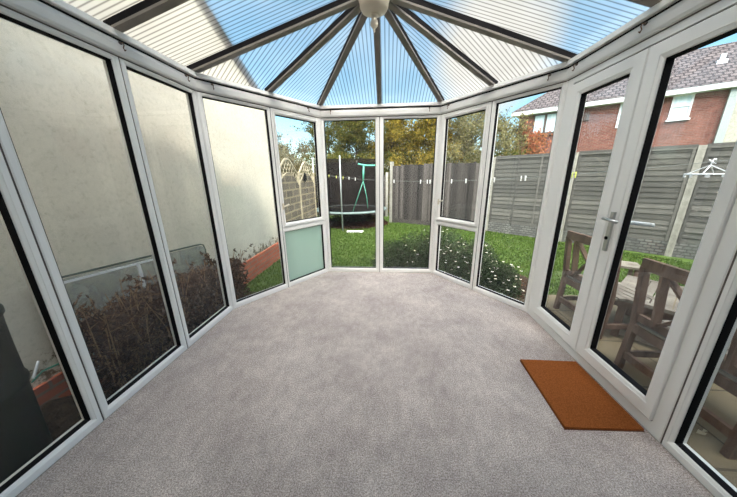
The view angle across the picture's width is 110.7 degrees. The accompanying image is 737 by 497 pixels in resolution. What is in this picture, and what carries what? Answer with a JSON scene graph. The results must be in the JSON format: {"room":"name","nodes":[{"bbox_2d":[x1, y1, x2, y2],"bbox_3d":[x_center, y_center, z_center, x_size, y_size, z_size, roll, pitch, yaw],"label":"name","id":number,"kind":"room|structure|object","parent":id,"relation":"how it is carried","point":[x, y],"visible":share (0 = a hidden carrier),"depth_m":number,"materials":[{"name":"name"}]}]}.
{"room":"sunroom","nodes":[
{"label":"sunroom","id":0,"kind":"room"},
{"bbox_2d":[63,0,661,105],"bbox_3d":[0.000,-1.492,1.257,3.218,0.525,3.925,1,16,4],"label":"ceiling","id":1,"kind":"structure","parent":0,"point":[318,52],"depth_m":2.03,"materials":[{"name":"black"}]},
{"bbox_2d":[358,0,389,32],"bbox_3d":[0.042,-1.767,1.892,0.280,0.282,0.280,1,16,4],"label":"boss","id":2,"kind":"object","parent":1,"relation":"attached to","point":[373,9],"visible":0.99,"depth_m":1.86,"materials":[{"name":"beige plastic"}]},
{"bbox_2d":[16,271,713,496],"bbox_3d":[0.025,0.884,1.888,3.051,0.030,3.844,1,16,4],"label":"floor","id":3,"kind":"structure","parent":0,"point":[331,383],"depth_m":1.48,"materials":[{"name":"carpet"}]},
{"bbox_2d":[520,359,644,431],"bbox_3d":[1.305,0.914,1.643,0.420,0.016,0.547,1,16,4],"label":"doormat","id":4,"kind":"object","parent":3,"relation":"on","point":[578,402],"visible":1,"depth_m":1.57,"materials":[{"name":"brown"}]},
{"bbox_2d":[17,271,714,496],"bbox_3d":[0.030,1.042,1.972,3.201,0.319,3.919,1,16,4],"label":"wall","id":5,"kind":"structure","parent":0,"point":[328,271],"depth_m":1.60,"materials":[{"name":"plastic"}]},
{"bbox_2d":[0,143,104,496],"bbox_3d":[-1.607,0.096,0.898,0.070,2.062,0.648,1,16,4],"label":"window","id":6,"kind":"structure","parent":5,"relation":"in","point":[13,218],"depth_m":1.23,"materials":[{"name":"white plastic"}]},
{"bbox_2d":[0,4,195,90],"bbox_3d":[-1.592,-0.973,0.885,0.062,0.006,2.692,1,16,4],"label":"trim","id":7,"kind":"structure","parent":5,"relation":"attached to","point":[0,4],"depth_m":1.36,"materials":[{"name":"white plastic"}]},
{"bbox_2d":[0,0,196,418],"bbox_3d":[-1.576,-0.023,1.155,0.091,2.150,2.695,1,16,4],"label":"window","id":8,"kind":"structure","parent":5,"relation":"in","point":[111,64],"depth_m":1.51,"materials":[{"name":"white plastic"}]},
{"bbox_2d":[38,0,193,78],"bbox_3d":[-1.595,-1.063,0.861,0.076,0.013,2.695,1,16,4],"label":"trim","id":9,"kind":"structure","parent":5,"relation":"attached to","point":[42,1],"depth_m":1.47,"materials":[{"name":"black"}]},
{"bbox_2d":[43,0,195,76],"bbox_3d":[-1.582,-1.095,0.851,0.104,0.052,2.695,1,16,4],"label":"trim","id":10,"kind":"structure","parent":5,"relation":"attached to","point":[60,4],"depth_m":1.49,"materials":[{"name":"white plastic"}]},
{"bbox_2d":[195,91,233,309],"bbox_3d":[-1.489,-0.347,2.459,0.092,2.062,0.050,1,16,4],"label":"trim","id":11,"kind":"structure","parent":5,"relation":"attached to","point":[195,91],"depth_m":2.39,"materials":[{"name":"white plastic"}]},
{"bbox_2d":[118,57,320,347],"bbox_3d":[-1.062,-0.462,2.685,0.878,2.150,1.882,1,16,4],"label":"window","id":12,"kind":"structure","parent":5,"relation":"in","point":[191,338],"depth_m":2.24,"materials":[{"name":"white plastic"}]},
{"bbox_2d":[196,91,288,308],"bbox_3d":[-1.265,-0.426,2.727,0.070,2.062,0.693,11,20,36],"label":"window","id":13,"kind":"structure","parent":5,"relation":"in","point":[240,302],"depth_m":2.72,"materials":[{"name":"white plastic"}]},
{"bbox_2d":[197,91,317,117],"bbox_3d":[-1.055,-1.497,2.712,0.062,0.006,1.451,11,20,36],"label":"trim","id":14,"kind":"structure","parent":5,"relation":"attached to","point":[197,91],"depth_m":2.54,"materials":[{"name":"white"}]},
{"bbox_2d":[194,72,320,109],"bbox_3d":[-1.047,-1.617,2.672,0.104,0.052,1.459,11,20,36],"label":"trim","id":15,"kind":"structure","parent":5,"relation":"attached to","point":[198,75],"depth_m":2.48,"materials":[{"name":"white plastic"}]},
{"bbox_2d":[320,118,328,269],"bbox_3d":[-0.623,-0.663,3.535,0.068,2.062,0.078,1,16,4],"label":"trim","id":16,"kind":"structure","parent":5,"relation":"attached to","point":[320,118],"depth_m":3.46,"materials":[{"name":"white plastic"}]},
{"bbox_2d":[321,117,378,271],"bbox_3d":[-0.220,-0.660,3.509,0.739,2.062,0.070,1,16,4],"label":"window","id":17,"kind":"structure","parent":5,"relation":"in","point":[323,120],"depth_m":3.45,"materials":[{"name":"white plastic"}]},
{"bbox_2d":[270,107,440,286],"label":"window","id":18,"kind":"structure","parent":5,"relation":"in","point":[305,240],"depth_m":3.27,"materials":[{"name":"white plastic"}]},
{"bbox_2d":[320,102,440,109],"bbox_3d":[0.135,-1.766,3.149,1.567,0.052,0.104,1,16,4],"label":"trim","id":19,"kind":"structure","parent":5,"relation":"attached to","point":[418,103],"depth_m":3.10,"materials":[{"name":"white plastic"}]},
{"bbox_2d":[335,114,440,117],"bbox_3d":[0.137,-1.648,3.194,1.557,0.006,0.062,1,16,4],"label":"trim","id":20,"kind":"structure","parent":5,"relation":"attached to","point":[437,114],"depth_m":3.16,"materials":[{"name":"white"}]},
{"bbox_2d":[379,115,439,272],"bbox_3d":[0.519,-0.653,3.453,0.743,2.062,0.070,1,16,4],"label":"window","id":21,"kind":"structure","parent":5,"relation":"in","point":[437,117],"depth_m":3.41,"materials":[{"name":"white plastic"}]},
{"bbox_2d":[431,115,440,272],"bbox_3d":[0.922,-0.648,3.421,0.066,2.062,0.080,1,16,4],"label":"trim","id":22,"kind":"structure","parent":5,"relation":"attached to","point":[440,115],"depth_m":3.35,"materials":[{"name":"white plastic"}]},
{"bbox_2d":[432,102,491,288],"bbox_3d":[1.090,-0.567,3.125,0.100,2.062,0.667,-10,18,-31],"label":"window","id":23,"kind":"structure","parent":5,"relation":"in","point":[440,220],"depth_m":3.12,"materials":[{"name":"white plastic"}]},
{"bbox_2d":[440,69,567,311],"bbox_3d":[1.262,-0.538,2.857,0.091,2.150,1.382,-10,18,-31],"label":"window","id":24,"kind":"structure","parent":5,"relation":"in","point":[520,305],"depth_m":2.57,"materials":[{"name":"white plastic"}]},
{"bbox_2d":[441,80,567,114],"bbox_3d":[1.256,-1.490,2.590,0.062,0.006,1.374,-10,18,-31],"label":"trim","id":25,"kind":"structure","parent":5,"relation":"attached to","point":[567,80],"depth_m":2.40,"materials":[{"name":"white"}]},
{"bbox_2d":[440,61,569,106],"bbox_3d":[1.244,-1.609,2.550,0.104,0.052,1.382,-10,18,-31],"label":"trim","id":26,"kind":"structure","parent":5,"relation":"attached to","point":[564,64],"depth_m":2.36,"materials":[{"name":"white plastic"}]},
{"bbox_2d":[526,81,567,312],"bbox_3d":[1.637,-0.347,2.329,0.090,2.062,0.052,1,16,4],"label":"trim","id":27,"kind":"structure","parent":5,"relation":"attached to","point":[567,81],"depth_m":2.26,"materials":[{"name":"white plastic"}]},
{"bbox_2d":[532,47,649,350],"bbox_3d":[1.585,-0.246,1.933,0.060,1.938,0.602,1,16,4],"label":"door","id":28,"kind":"structure","parent":5,"relation":"in","point":[633,67],"depth_m":1.86,"materials":[{"name":"white plastic"}]},
{"bbox_2d":[567,0,677,65],"bbox_3d":[1.501,-1.080,0.673,0.104,0.052,2.803,1,16,4],"label":"trim","id":29,"kind":"structure","parent":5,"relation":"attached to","point":[663,4],"depth_m":1.51,"materials":[{"name":"white plastic"}]},
{"bbox_2d":[527,0,736,441],"bbox_3d":[1.584,-0.161,1.672,0.070,2.062,1.313,1,16,4],"label":"door frame","id":30,"kind":"structure","parent":5,"relation":"attached to","point":[726,250],"depth_m":1.27,"materials":[{"name":"white plastic"}]},
{"bbox_2d":[566,0,717,79],"bbox_3d":[1.508,-1.002,0.695,0.091,0.084,2.803,1,16,4],"label":"trim","id":31,"kind":"structure","parent":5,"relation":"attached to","point":[683,9],"depth_m":1.41,"materials":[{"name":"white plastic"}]},
{"bbox_2d":[638,21,647,33],"bbox_3d":[1.505,-1.214,1.401,0.034,0.053,0.018,1,16,4],"label":"hook","id":32,"kind":"object","parent":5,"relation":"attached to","point":[646,22],"visible":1,"depth_m":1.40,"materials":[{"name":"brown"}]},
{"bbox_2d":[568,0,720,80],"bbox_3d":[1.513,-0.959,0.705,0.062,0.006,2.800,1,16,4],"label":"trim","id":33,"kind":"structure","parent":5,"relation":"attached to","point":[718,0],"depth_m":1.36,"materials":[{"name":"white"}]},
{"bbox_2d":[576,4,736,420],"bbox_3d":[1.547,-0.086,1.370,0.190,1.938,0.568,1,16,4],"label":"door","id":34,"kind":"structure","parent":5,"relation":"in","point":[662,55],"depth_m":1.38,"materials":[{"name":"white plastic"}]},
{"bbox_2d":[660,250,736,496],"bbox_3d":[1.509,0.115,0.703,0.070,2.062,0.708,1,16,4],"label":"window","id":35,"kind":"structure","parent":5,"relation":"in","point":[722,327],"depth_m":1.15,"materials":[{"name":"white plastic"}]},
{"label":"outside","id":36,"kind":"structure","parent":0,"visible":0},
{"bbox_2d":[328,160,728,181],"bbox_3d":[1.532,-1.408,4.615,0.006,0.388,8.286,-15,21,-41],"label":"clothesline","id":37,"kind":"object","parent":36,"point":[722,160],"visible":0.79,"depth_m":3.23,"materials":[{"name":"grey fabric"}]},
{"bbox_2d":[683,158,724,176],"bbox_3d":[3.477,-0.820,2.595,0.316,0.184,0.316,1,16,4],"label":"hanger","id":38,"kind":"object","parent":37,"relation":"hanging from","point":[690,174],"visible":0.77,"depth_m":2.58,"materials":[{"name":"white plastic"}]},
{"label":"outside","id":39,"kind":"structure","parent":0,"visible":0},
{"bbox_2d":[247,209,693,296],"bbox_3d":[11.923,-5.407,24.644,100.000,0.001,68.000,1,16,4],"label":"lawn","id":40,"kind":"structure","parent":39,"point":[386,218],"depth_m":5.27,"materials":[{"name":"green plant"}]},
{"bbox_2d":[0,18,279,405],"bbox_3d":[-4.557,-1.290,-0.118,4.660,6.050,10.800,1,16,4],"label":"neighbouring building","id":41,"kind":"structure","parent":40,"relation":"on","point":[57,107],"depth_m":2.02,"materials":[{"name":"cream render"},{"name":"tile"}]},
{"bbox_2d":[31,361,39,378],"bbox_3d":[-2.103,0.766,1.611,0.014,0.067,0.107,-10,19,-31],"label":"stick","id":42,"kind":"object","parent":41,"relation":"attached to","point":[37,362],"visible":1,"depth_m":1.61,"materials":[{"name":"white"}]},
{"bbox_2d":[31,363,58,382],"bbox_3d":[-2.122,0.808,1.674,0.028,0.032,0.190,-4,16,-11],"label":"hose","id":43,"kind":"object","parent":41,"relation":"attached to","point":[39,374],"visible":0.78,"depth_m":1.67,"materials":[{"name":"green rubber"}]},
{"bbox_2d":[278,134,315,189],"bbox_3d":[-3.611,-2.770,10.083,3.430,3.435,3.193,-16,22,-43],"label":"tree","id":44,"kind":"object","parent":40,"relation":"on","point":[283,151],"visible":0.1,"depth_m":9.70,"materials":[{"name":"green plant"}]},
{"bbox_2d":[280,158,316,221],"bbox_3d":[-1.818,-1.263,6.777,0.080,2.077,2.790,1,16,4],"label":"fence","id":45,"kind":"object","parent":40,"relation":"on","point":[300,194],"visible":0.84,"depth_m":6.60,"materials":[{"name":"beige wood"}]},
{"bbox_2d":[290,121,351,173],"bbox_3d":[-2.007,-4.641,13.016,3.074,5.284,2.971,9,19,32],"label":"tree","id":46,"kind":"object","parent":40,"relation":"on","point":[328,132],"visible":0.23,"depth_m":12.41,"materials":[{"name":"green plant"}]},
{"bbox_2d":[300,172,387,215],"bbox_3d":[-2.279,-2.347,11.133,6.270,1.800,0.100,2,16,9],"label":"fence","id":47,"kind":"object","parent":40,"relation":"on","point":[386,175],"visible":0.04,"depth_m":10.73,"materials":[{"name":"concrete"}]},
{"bbox_2d":[312,155,386,230],"bbox_3d":[-0.627,-1.937,8.808,2.520,2.240,2.559,1,16,4],"label":"trampoline","id":48,"kind":"object","parent":40,"relation":"on","point":[347,195],"visible":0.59,"depth_m":7.75,"materials":[{"name":"grey"}]},
{"bbox_2d":[347,230,363,232],"bbox_3d":[-0.410,-0.522,7.858,0.500,0.030,0.200,1,16,4],"label":"board","id":49,"kind":"object","parent":40,"relation":"on","point":[353,231],"visible":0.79,"depth_m":7.80,"materials":[{"name":"white"}]},
{"bbox_2d":[328,120,389,174],"bbox_3d":[-0.414,-4.170,12.023,3.433,5.022,3.509,6,17,22],"label":"tree","id":50,"kind":"object","parent":40,"relation":"on","point":[353,134],"visible":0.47,"depth_m":11.46,"materials":[{"name":"green plant"}]},
{"bbox_2d":[330,213,387,228],"bbox_3d":[-0.554,-1.096,9.218,2.536,0.424,2.146,1,16,4],"label":"heap","id":51,"kind":"object","parent":40,"relation":"on","point":[336,223],"visible":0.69,"depth_m":9.21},
{"bbox_2d":[366,120,422,193],"bbox_3d":[1.008,-4.084,12.126,3.316,4.913,3.128,1,16,4],"label":"tree","id":52,"kind":"object","parent":40,"relation":"on","point":[390,146],"visible":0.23,"depth_m":11.21,"materials":[{"name":"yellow plant"}]},
{"bbox_2d":[288,149,530,212],"bbox_3d":[1.117,-2.820,11.203,10.809,2.729,1.152,1,16,4],"label":"hedge","id":53,"kind":"object","parent":40,"relation":"on","point":[504,152],"visible":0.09,"depth_m":10.70,"materials":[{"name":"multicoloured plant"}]},
{"bbox_2d":[389,119,469,165],"bbox_3d":[2.627,-3.772,11.017,3.277,4.882,3.815,4,17,17],"label":"tree","id":54,"kind":"object","parent":40,"relation":"on","point":[425,128],"visible":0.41,"depth_m":10.38,"materials":[{"name":"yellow plant"}]},
{"bbox_2d":[389,162,479,227],"bbox_3d":[2.131,-1.799,8.407,3.176,2.130,0.100,9,19,31],"label":"fence","id":55,"kind":"object","parent":40,"relation":"on","point":[410,200],"visible":0.64,"depth_m":8.47,"materials":[{"name":"wood"}]},
{"bbox_2d":[188,222,692,330],"bbox_3d":[2.485,0.011,5.812,8.849,0.055,7.168,1,16,4],"label":"grass blades","id":56,"kind":"object","parent":40,"relation":"on","point":[406,228],"visible":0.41,"depth_m":5.74,"materials":[{"name":"green plant"}]},
{"bbox_2d":[396,266,527,295],"bbox_3d":[1.482,0.457,4.263,2.358,0.056,2.184,11,20,35],"label":"soil bed","id":57,"kind":"object","parent":40,"relation":"on","point":[525,279],"depth_m":4.06,"materials":[{"name":"brown soil"}]},
{"bbox_2d":[372,222,523,298],"bbox_3d":[1.383,-0.001,4.405,1.776,0.883,2.566,-14,21,-39],"label":"flowering shrub","id":58,"kind":"object","parent":57,"relation":"on","point":[493,274],"visible":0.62,"depth_m":4.05,"materials":[{"name":"green plant"}]},
{"bbox_2d":[456,263,527,300],"bbox_3d":[1.554,0.500,4.037,1.912,0.142,1.926,1,16,4],"label":"chips","id":59,"kind":"object","parent":57,"relation":"on","point":[522,296],"visible":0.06,"depth_m":3.69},
{"bbox_2d":[433,106,519,163],"bbox_3d":[4.254,-3.833,10.817,3.902,5.101,3.454,-3,16,-10],"label":"tree","id":60,"kind":"object","parent":40,"relation":"on","point":[466,135],"visible":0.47,"depth_m":10.30,"materials":[{"name":"green plant"}]},
{"bbox_2d":[495,105,533,156],"bbox_3d":[6.223,-3.709,11.107,2.467,4.420,2.193,-3,16,-9],"label":"tree","id":61,"kind":"object","parent":40,"relation":"on","point":[516,128],"visible":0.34,"depth_m":10.63,"materials":[{"name":"green plant"}]},
{"bbox_2d":[500,121,552,155],"bbox_3d":[6.977,-3.594,11.475,2.611,3.929,2.385,-3,16,-7],"label":"tree","id":62,"kind":"object","parent":40,"relation":"on","point":[535,141],"visible":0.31,"depth_m":10.88,"materials":[{"name":"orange plant"}]},
{"bbox_2d":[485,142,735,259],"bbox_3d":[6.799,-0.711,4.332,0.100,2.153,9.303,-15,22,-42],"label":"fence","id":63,"kind":"object","parent":40,"relation":"on","point":[679,207],"visible":0.69,"depth_m":5.42,"materials":[{"name":"wood"}]},
{"bbox_2d":[511,41,736,153],"bbox_3d":[17.171,-6.783,14.754,14.820,7.920,7.820,12,20,37],"label":"brick house","id":64,"kind":"structure","parent":40,"relation":"on","point":[699,107],"depth_m":12.36,"materials":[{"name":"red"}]},
{"bbox_2d":[583,112,589,120],"bbox_3d":[12.087,-7.316,14.132,0.250,0.400,0.100,12,20,37],"label":"vent grille","id":65,"kind":"object","parent":64,"relation":"attached to","point":[586,117],"depth_m":14.11,"materials":[{"name":"grey plastic"}]},
{"bbox_2d":[716,53,728,63],"bbox_3d":[16.598,-8.873,11.958,0.320,0.440,0.240,12,20,37],"label":"roof vent","id":66,"kind":"object","parent":64,"relation":"attached to","point":[722,60],"depth_m":11.89,"materials":[{"name":"grey"}]},
{"bbox_2d":[514,294,736,487],"bbox_3d":[4.073,1.192,1.639,4.900,0.020,3.800,1,16,4],"label":"patio","id":67,"kind":"structure","parent":40,"relation":"on","point":[723,404],"depth_m":1.89,"materials":[{"name":"beige stone"}]},
{"bbox_2d":[553,231,654,338],"bbox_3d":[2.565,0.360,2.782,0.513,0.997,0.660,0,16,2],"label":"garden chair","id":68,"kind":"object","parent":67,"relation":"on","point":[572,277],"visible":0.5,"depth_m":2.87,"materials":[{"name":"brown wood"}]},
{"bbox_2d":[621,261,639,276],"bbox_3d":[3.530,0.390,3.724,0.550,0.400,0.300,9,19,32],"label":"garden stool","id":69,"kind":"object","parent":67,"relation":"on","point":[631,266],"visible":0.16,"depth_m":3.53,"materials":[{"name":"brown wood"}]},
{"bbox_2d":[610,275,731,347],"bbox_3d":[3.096,0.721,2.477,0.860,0.453,1.050,-12,20,-35],"label":"garden table","id":70,"kind":"object","parent":67,"relation":"on","point":[624,308],"visible":0.31,"depth_m":2.57,"materials":[{"name":"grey wood"}]},
{"bbox_2d":[614,258,736,459],"bbox_3d":[2.365,0.660,1.729,0.513,0.997,0.780,0,16,3],"label":"garden chair","id":71,"kind":"object","parent":67,"relation":"on","point":[654,330],"visible":0.62,"depth_m":1.89,"materials":[{"name":"brown wood"}]},
{"bbox_2d":[696,429,706,434],"bbox_3d":[2.168,1.188,1.656,0.074,0.018,0.035,-8,17,-24],"label":"fallen leaf","id":72,"kind":"object","parent":67,"relation":"on","point":[698,430],"visible":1,"depth_m":1.66,"materials":[{"name":"beige plant"}]},
{"bbox_3d":[-1.905,1.389,1.246,0.534,0.032,5.350,1,16,4],"label":"soil strip","id":73,"kind":"object","parent":40,"relation":"on","visible":0},
{"bbox_2d":[40,386,113,440],"bbox_3d":[-1.972,1.508,0.373,0.534,0.240,3.600,1,16,4],"label":"bank","id":74,"kind":"object","parent":73,"relation":"on","point":[60,414],"visible":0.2,"depth_m":1.63,"materials":[{"name":"brown soil"}]},
{"bbox_2d":[0,303,52,482],"bbox_3d":[-1.912,0.564,1.127,0.476,1.244,0.476,1,16,4],"label":"water butt","id":75,"kind":"object","parent":74,"relation":"on","point":[24,431],"visible":0.85,"depth_m":1.24,"materials":[{"name":"black plastic"}]},
{"bbox_2d":[42,244,208,381],"bbox_3d":[-2.041,0.499,2.452,0.025,1.010,1.548,1,16,4],"label":"sheet","id":76,"kind":"object","parent":73,"relation":"on","point":[138,265],"visible":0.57,"depth_m":2.12,"materials":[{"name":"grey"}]},
{"bbox_2d":[72,258,204,396],"bbox_3d":[-1.834,0.659,2.118,0.492,0.958,1.080,1,16,4],"label":"shrub","id":77,"kind":"object","parent":73,"relation":"on","point":[133,337],"visible":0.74,"depth_m":1.87,"materials":[{"name":"brown plant"}]},
{"bbox_2d":[174,244,252,332],"bbox_3d":[-1.774,0.459,2.914,0.499,0.924,1.117,1,16,4],"label":"shrub","id":78,"kind":"object","parent":73,"relation":"on","point":[207,280],"visible":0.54,"depth_m":2.73,"materials":[{"name":"brown plant"}]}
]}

